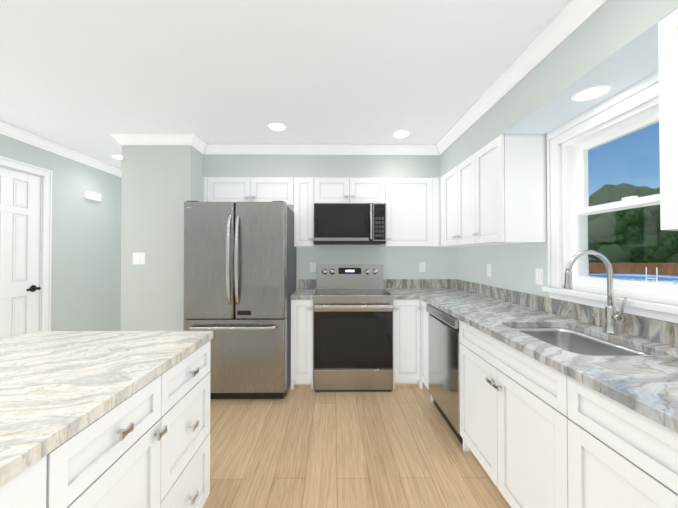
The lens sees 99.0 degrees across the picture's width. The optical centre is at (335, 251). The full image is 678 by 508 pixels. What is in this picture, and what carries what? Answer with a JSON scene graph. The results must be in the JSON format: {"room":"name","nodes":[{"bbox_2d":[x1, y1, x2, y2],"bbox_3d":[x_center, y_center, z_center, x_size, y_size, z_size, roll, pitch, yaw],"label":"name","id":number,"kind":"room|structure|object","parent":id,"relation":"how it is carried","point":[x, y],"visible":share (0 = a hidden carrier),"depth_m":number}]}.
{"room":"kitchen","nodes":[
{"label":"kitchen","id":0,"kind":"room"},
{"bbox_2d":[0,134,121,330],"bbox_3d":[-3.031,0.091,1.081,0.170,2.465,7.800,0,-1,-1],"label":"wall","id":1,"kind":"structure","parent":0,"point":[86,270],"depth_m":3.38},
{"bbox_2d":[0,156,51,340],"bbox_3d":[-2.995,0.251,2.610,0.188,2.175,0.770,0,-1,-1],"label":"door","id":2,"kind":"structure","parent":1,"relation":"in","point":[25,239],"depth_m":2.77},
{"bbox_2d":[0,120,121,177],"bbox_3d":[-2.908,-1.095,1.094,0.075,0.092,7.500,0,-1,-1],"label":"crown molding","id":3,"kind":"structure","parent":1,"relation":"attached to","point":[6,129],"depth_m":3.01},
{"bbox_2d":[84,190,100,200],"bbox_3d":[-2.945,-0.671,3.519,0.043,0.093,0.210,0,-1,-1],"label":"door chime","id":4,"kind":"object","parent":1,"relation":"attached to","point":[91,195],"visible":1,"depth_m":3.49},
{"bbox_2d":[120,145,202,330],"bbox_3d":[-1.755,0.119,3.902,0.670,2.465,2.180,0,-1,-1],"label":"wall","id":5,"kind":"structure","parent":0,"point":[161,184],"depth_m":2.81},
{"bbox_2d":[133,253,144,263],"bbox_3d":[-1.906,0.071,2.805,0.116,0.115,0.010,0,-1,-1],"label":"light switch","id":6,"kind":"object","parent":5,"relation":"attached to","point":[138,258],"visible":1,"depth_m":2.80},
{"bbox_2d":[116,133,203,147],"bbox_3d":[-1.698,-1.078,2.797,0.725,0.092,0.095,0,-1,-1],"label":"crown molding","id":7,"kind":"structure","parent":5,"relation":"attached to","point":[192,139],"depth_m":2.79},
{"bbox_2d":[0,0,569,168],"bbox_3d":[-0.738,-1.201,1.114,4.915,0.120,8.000,0,-1,-1],"label":"ceiling","id":8,"kind":"structure","parent":0,"point":[86,77],"depth_m":1.77},
{"bbox_2d":[111,155,121,159],"bbox_3d":[-2.561,-1.114,3.447,0.186,0.008,0.186,0,-1,-1],"label":"recessed light","id":9,"kind":"object","parent":8,"relation":"in","point":[119,157],"visible":0.58,"depth_m":3.41},
{"bbox_2d":[266,122,286,130],"bbox_3d":[-0.529,-1.122,2.615,0.186,0.008,0.186,0,-1,-1],"label":"recessed light","id":10,"kind":"object","parent":8,"relation":"in","point":[276,126],"visible":1,"depth_m":2.61},
{"bbox_2d":[203,155,439,177],"bbox_3d":[-0.146,-0.955,3.262,2.537,0.330,0.330,0,-1,-1],"label":"soffit","id":11,"kind":"structure","parent":8,"relation":"attached to","point":[388,166],"depth_m":3.10},
{"bbox_2d":[196,141,435,154],"bbox_3d":[-0.193,-1.076,3.053,2.440,0.092,0.090,0,-1,-1],"label":"crown molding","id":12,"kind":"structure","parent":11,"relation":"attached to","point":[209,148],"depth_m":3.06},
{"bbox_2d":[391,130,410,137],"bbox_3d":[0.630,-1.121,2.775,0.186,0.008,0.186,0,-1,-1],"label":"recessed light","id":13,"kind":"object","parent":8,"relation":"in","point":[400,133],"visible":1,"depth_m":2.77},
{"bbox_2d":[436,0,607,154],"bbox_3d":[1.112,-1.104,0.244,0.075,0.092,5.730,0,-1,-1],"label":"crown molding","id":14,"kind":"structure","parent":8,"relation":"attached to","point":[566,21],"depth_m":1.65},
{"bbox_2d":[440,0,677,176],"bbox_3d":[1.312,-0.983,0.410,0.328,0.330,6.060,0,-1,-1],"label":"soffit","id":15,"kind":"structure","parent":8,"relation":"attached to","point":[613,44],"depth_m":1.40},
{"bbox_2d":[571,84,610,101],"bbox_3d":[1.301,-0.804,1.478,0.156,0.008,0.156,0,-1,-1],"label":"recessed light","id":16,"kind":"object","parent":15,"relation":"attached to","point":[591,92],"visible":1,"depth_m":1.47},
{"bbox_2d":[203,381,509,507],"bbox_3d":[-0.738,1.384,1.088,4.915,0.120,8.000,0,-1,-1],"label":"floor","id":17,"kind":"structure","parent":0,"point":[399,447],"depth_m":1.89},
{"bbox_2d":[0,335,212,507],"bbox_3d":[-1.052,0.878,0.478,0.907,0.879,1.975,0,-1,-1],"label":"kitchen island","id":18,"kind":"object","parent":17,"relation":"on","point":[104,419],"depth_m":0.93},
{"bbox_2d":[0,331,212,478],"bbox_3d":[-1.075,0.419,0.480,0.910,0.035,2.030,0,-1,-1],"label":"island countertop","id":19,"kind":"structure","parent":18,"relation":"on","point":[52,382],"depth_m":0.95},
{"bbox_2d":[183,201,296,398],"bbox_3d":[-0.897,0.449,2.923,0.900,1.787,0.887,0,-1,-1],"label":"fridge","id":20,"kind":"object","parent":17,"relation":"on","point":[240,262],"visible":1,"depth_m":2.55},
{"bbox_2d":[291,298,313,389],"bbox_3d":[-0.325,0.904,3.076,0.217,0.880,0.652,0,-1,-1],"label":"base cabinet","id":21,"kind":"object","parent":17,"relation":"on","point":[302,343],"visible":0.81,"depth_m":2.78},
{"bbox_2d":[291,279,316,298],"bbox_3d":[-0.325,0.395,3.091,0.218,0.135,0.638,0,-1,-1],"label":"countertop","id":22,"kind":"structure","parent":21,"relation":"on","point":[306,289],"depth_m":3.24},
{"bbox_2d":[313,265,392,391],"bbox_3d":[0.167,0.748,3.016,0.756,1.190,0.673,0,-1,-1],"label":"electric range","id":23,"kind":"object","parent":17,"relation":"on","point":[353,328],"visible":1,"depth_m":2.75},
{"bbox_2d":[392,299,433,402],"bbox_3d":[1.002,0.900,2.690,0.897,0.879,0.257,0,-1,-1],"label":"base cabinet","id":24,"kind":"object","parent":17,"relation":"on","point":[410,368],"depth_m":2.79},
{"bbox_2d":[383,279,418,298],"bbox_3d":[0.672,0.395,3.099,0.248,0.135,0.641,0,-1,-1],"label":"countertop","id":25,"kind":"structure","parent":24,"relation":"on","point":[399,288],"depth_m":3.34},
{"bbox_2d":[415,279,677,432],"bbox_3d":[1.138,0.379,1.444,0.653,0.135,3.958,0,-1,-1],"label":"countertop","id":26,"kind":"structure","parent":24,"relation":"on","point":[646,386],"depth_m":1.34},
{"bbox_2d":[513,328,652,355],"bbox_3d":[1.147,0.549,1.413,0.444,0.202,0.604,0,-1,-1],"label":"undermount sink","id":27,"kind":"object","parent":26,"relation":"in","point":[572,341],"visible":0.06,"depth_m":1.59},
{"bbox_2d":[564,250,626,334],"bbox_3d":[1.278,0.202,1.434,0.258,0.418,0.095,0,-1,-1],"label":"gooseneck faucet","id":28,"kind":"object","parent":26,"relation":"on","point":[610,324],"visible":1,"depth_m":1.44},
{"bbox_2d":[426,304,462,445],"bbox_3d":[1.122,0.898,2.255,0.645,0.875,0.604,0,-1,-1],"label":"dishwasher","id":29,"kind":"object","parent":17,"relation":"on","point":[443,337],"visible":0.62,"depth_m":2.17},
{"bbox_2d":[459,320,677,507],"bbox_3d":[1.154,0.880,0.704,0.627,0.879,2.488,0,-1,-1],"label":"base cabinet","id":30,"kind":"object","parent":17,"relation":"on","point":[534,433],"depth_m":1.13},
{"bbox_2d":[292,210,457,289],"bbox_3d":[0.091,0.115,3.494,3.015,2.465,0.150,0,-1,-1],"label":"wall","id":31,"kind":"structure","parent":0,"point":[403,262],"depth_m":3.42},
{"bbox_2d":[203,177,294,208],"bbox_3d":[-0.931,-0.641,3.251,0.963,0.295,0.328,0,-1,-1],"label":"upper cabinet","id":32,"kind":"object","parent":31,"relation":"attached to","point":[215,189],"depth_m":3.09},
{"bbox_2d":[291,177,314,246],"bbox_3d":[-0.340,-0.419,3.254,0.214,0.738,0.328,0,-1,-1],"label":"upper cabinet","id":33,"kind":"object","parent":31,"relation":"attached to","point":[303,208],"depth_m":3.09},
{"bbox_2d":[310,262,315,271],"bbox_3d":[-0.268,0.189,3.410,0.070,0.115,0.008,0,-1,-1],"label":"electrical outlet","id":34,"kind":"object","parent":31,"relation":"attached to","point":[312,266],"visible":1,"depth_m":3.41},
{"bbox_2d":[315,177,386,204],"bbox_3d":[0.149,-0.646,3.261,0.761,0.285,0.328,0,-1,-1],"label":"upper cabinet","id":35,"kind":"object","parent":31,"relation":"attached to","point":[327,189],"depth_m":3.10},
{"bbox_2d":[314,203,385,244],"bbox_3d":[0.150,-0.289,3.195,0.756,0.423,0.448,0,-1,-1],"label":"microwave","id":36,"kind":"object","parent":35,"relation":"attached to","point":[349,223],"visible":1,"depth_m":3.02},
{"bbox_2d":[380,178,434,246],"bbox_3d":[0.786,-0.419,3.264,0.508,0.738,0.328,0,-1,-1],"label":"upper cabinet","id":37,"kind":"object","parent":31,"relation":"attached to","point":[412,212],"depth_m":3.11},
{"bbox_2d":[419,262,424,271],"bbox_3d":[1.027,0.189,3.421,0.070,0.115,0.008,0,-1,-1],"label":"electrical outlet","id":38,"kind":"object","parent":31,"relation":"attached to","point":[421,266],"visible":1,"depth_m":3.42},
{"bbox_2d":[458,144,676,305],"bbox_3d":[1.550,0.084,0.401,0.150,2.465,6.360,0,-1,-1],"label":"wall","id":39,"kind":"structure","parent":0,"point":[514,266],"depth_m":2.44},
{"bbox_2d":[439,176,466,246],"bbox_3d":[1.286,-0.420,3.193,0.326,0.738,0.475,0,-1,-1],"label":"upper cabinet","id":40,"kind":"object","parent":39,"relation":"attached to","point":[441,178],"depth_m":3.07},
{"bbox_2d":[487,264,490,276],"bbox_3d":[1.450,0.182,2.738,0.008,0.115,0.070,0,-1,-1],"label":"electrical outlet","id":41,"kind":"object","parent":39,"relation":"attached to","point":[489,270],"visible":1,"depth_m":2.72},
{"bbox_2d":[443,134,546,245],"bbox_3d":[1.293,-0.427,2.495,0.326,0.738,1.040,0,-1,-1],"label":"upper cabinet","id":42,"kind":"object","parent":39,"relation":"attached to","point":[494,192],"depth_m":2.00},
{"bbox_2d":[536,268,542,284],"bbox_3d":[1.455,0.181,2.070,0.010,0.115,0.070,0,-1,-1],"label":"light switch","id":43,"kind":"object","parent":39,"relation":"attached to","point":[539,276],"visible":1,"depth_m":2.06},
{"bbox_2d":[542,70,677,322],"bbox_3d":[1.512,-0.248,1.502,0.197,1.116,0.965,0,-1,-1],"label":"double-hung window","id":44,"kind":"structure","parent":39,"relation":"in","point":[634,107],"depth_m":1.68},
{"bbox_2d":[658,9,677,230],"bbox_3d":[1.310,-0.446,0.544,0.326,0.738,0.960,0,-1,-1],"label":"upper cabinet","id":45,"kind":"object","parent":39,"relation":"attached to","point":[668,75],"visible":1,"depth_m":0.98},
{"label":"outside","id":46,"kind":"structure","parent":0,"visible":0},
{"bbox_3d":[60.723,3.714,40.360,117.895,0.300,160.000,0,-1,-1],"label":"lawn","id":47,"kind":"structure","parent":46,"visible":0},
{"bbox_2d":[588,256,594,276],"bbox_3d":[16.397,1.381,26.992,9.820,4.100,6.600,0,-1,-1],"label":"shed","id":48,"kind":"object","parent":47,"relation":"on","point":[589,258],"depth_m":24.03},
{"bbox_2d":[588,183,677,262],"bbox_3d":[44.308,-2.558,39.909,55.679,13.685,13.433,0,-1,-1],"label":"trees","id":49,"kind":"object","parent":47,"relation":"on","point":[620,222],"depth_m":35.18},
{"bbox_2d":[589,262,677,275],"bbox_3d":[39.733,2.393,33.183,70.000,2.200,0.110,0,-1,-1],"label":"fence","id":50,"kind":"object","parent":47,"relation":"on","point":[670,269],"depth_m":33.14},
{"bbox_2d":[589,267,677,283],"bbox_3d":[28.785,2.401,27.291,7.840,2.093,7.840,0,-1,-1],"label":"pool","id":51,"kind":"object","parent":47,"relation":"on","point":[671,278],"depth_m":27.19}
]}

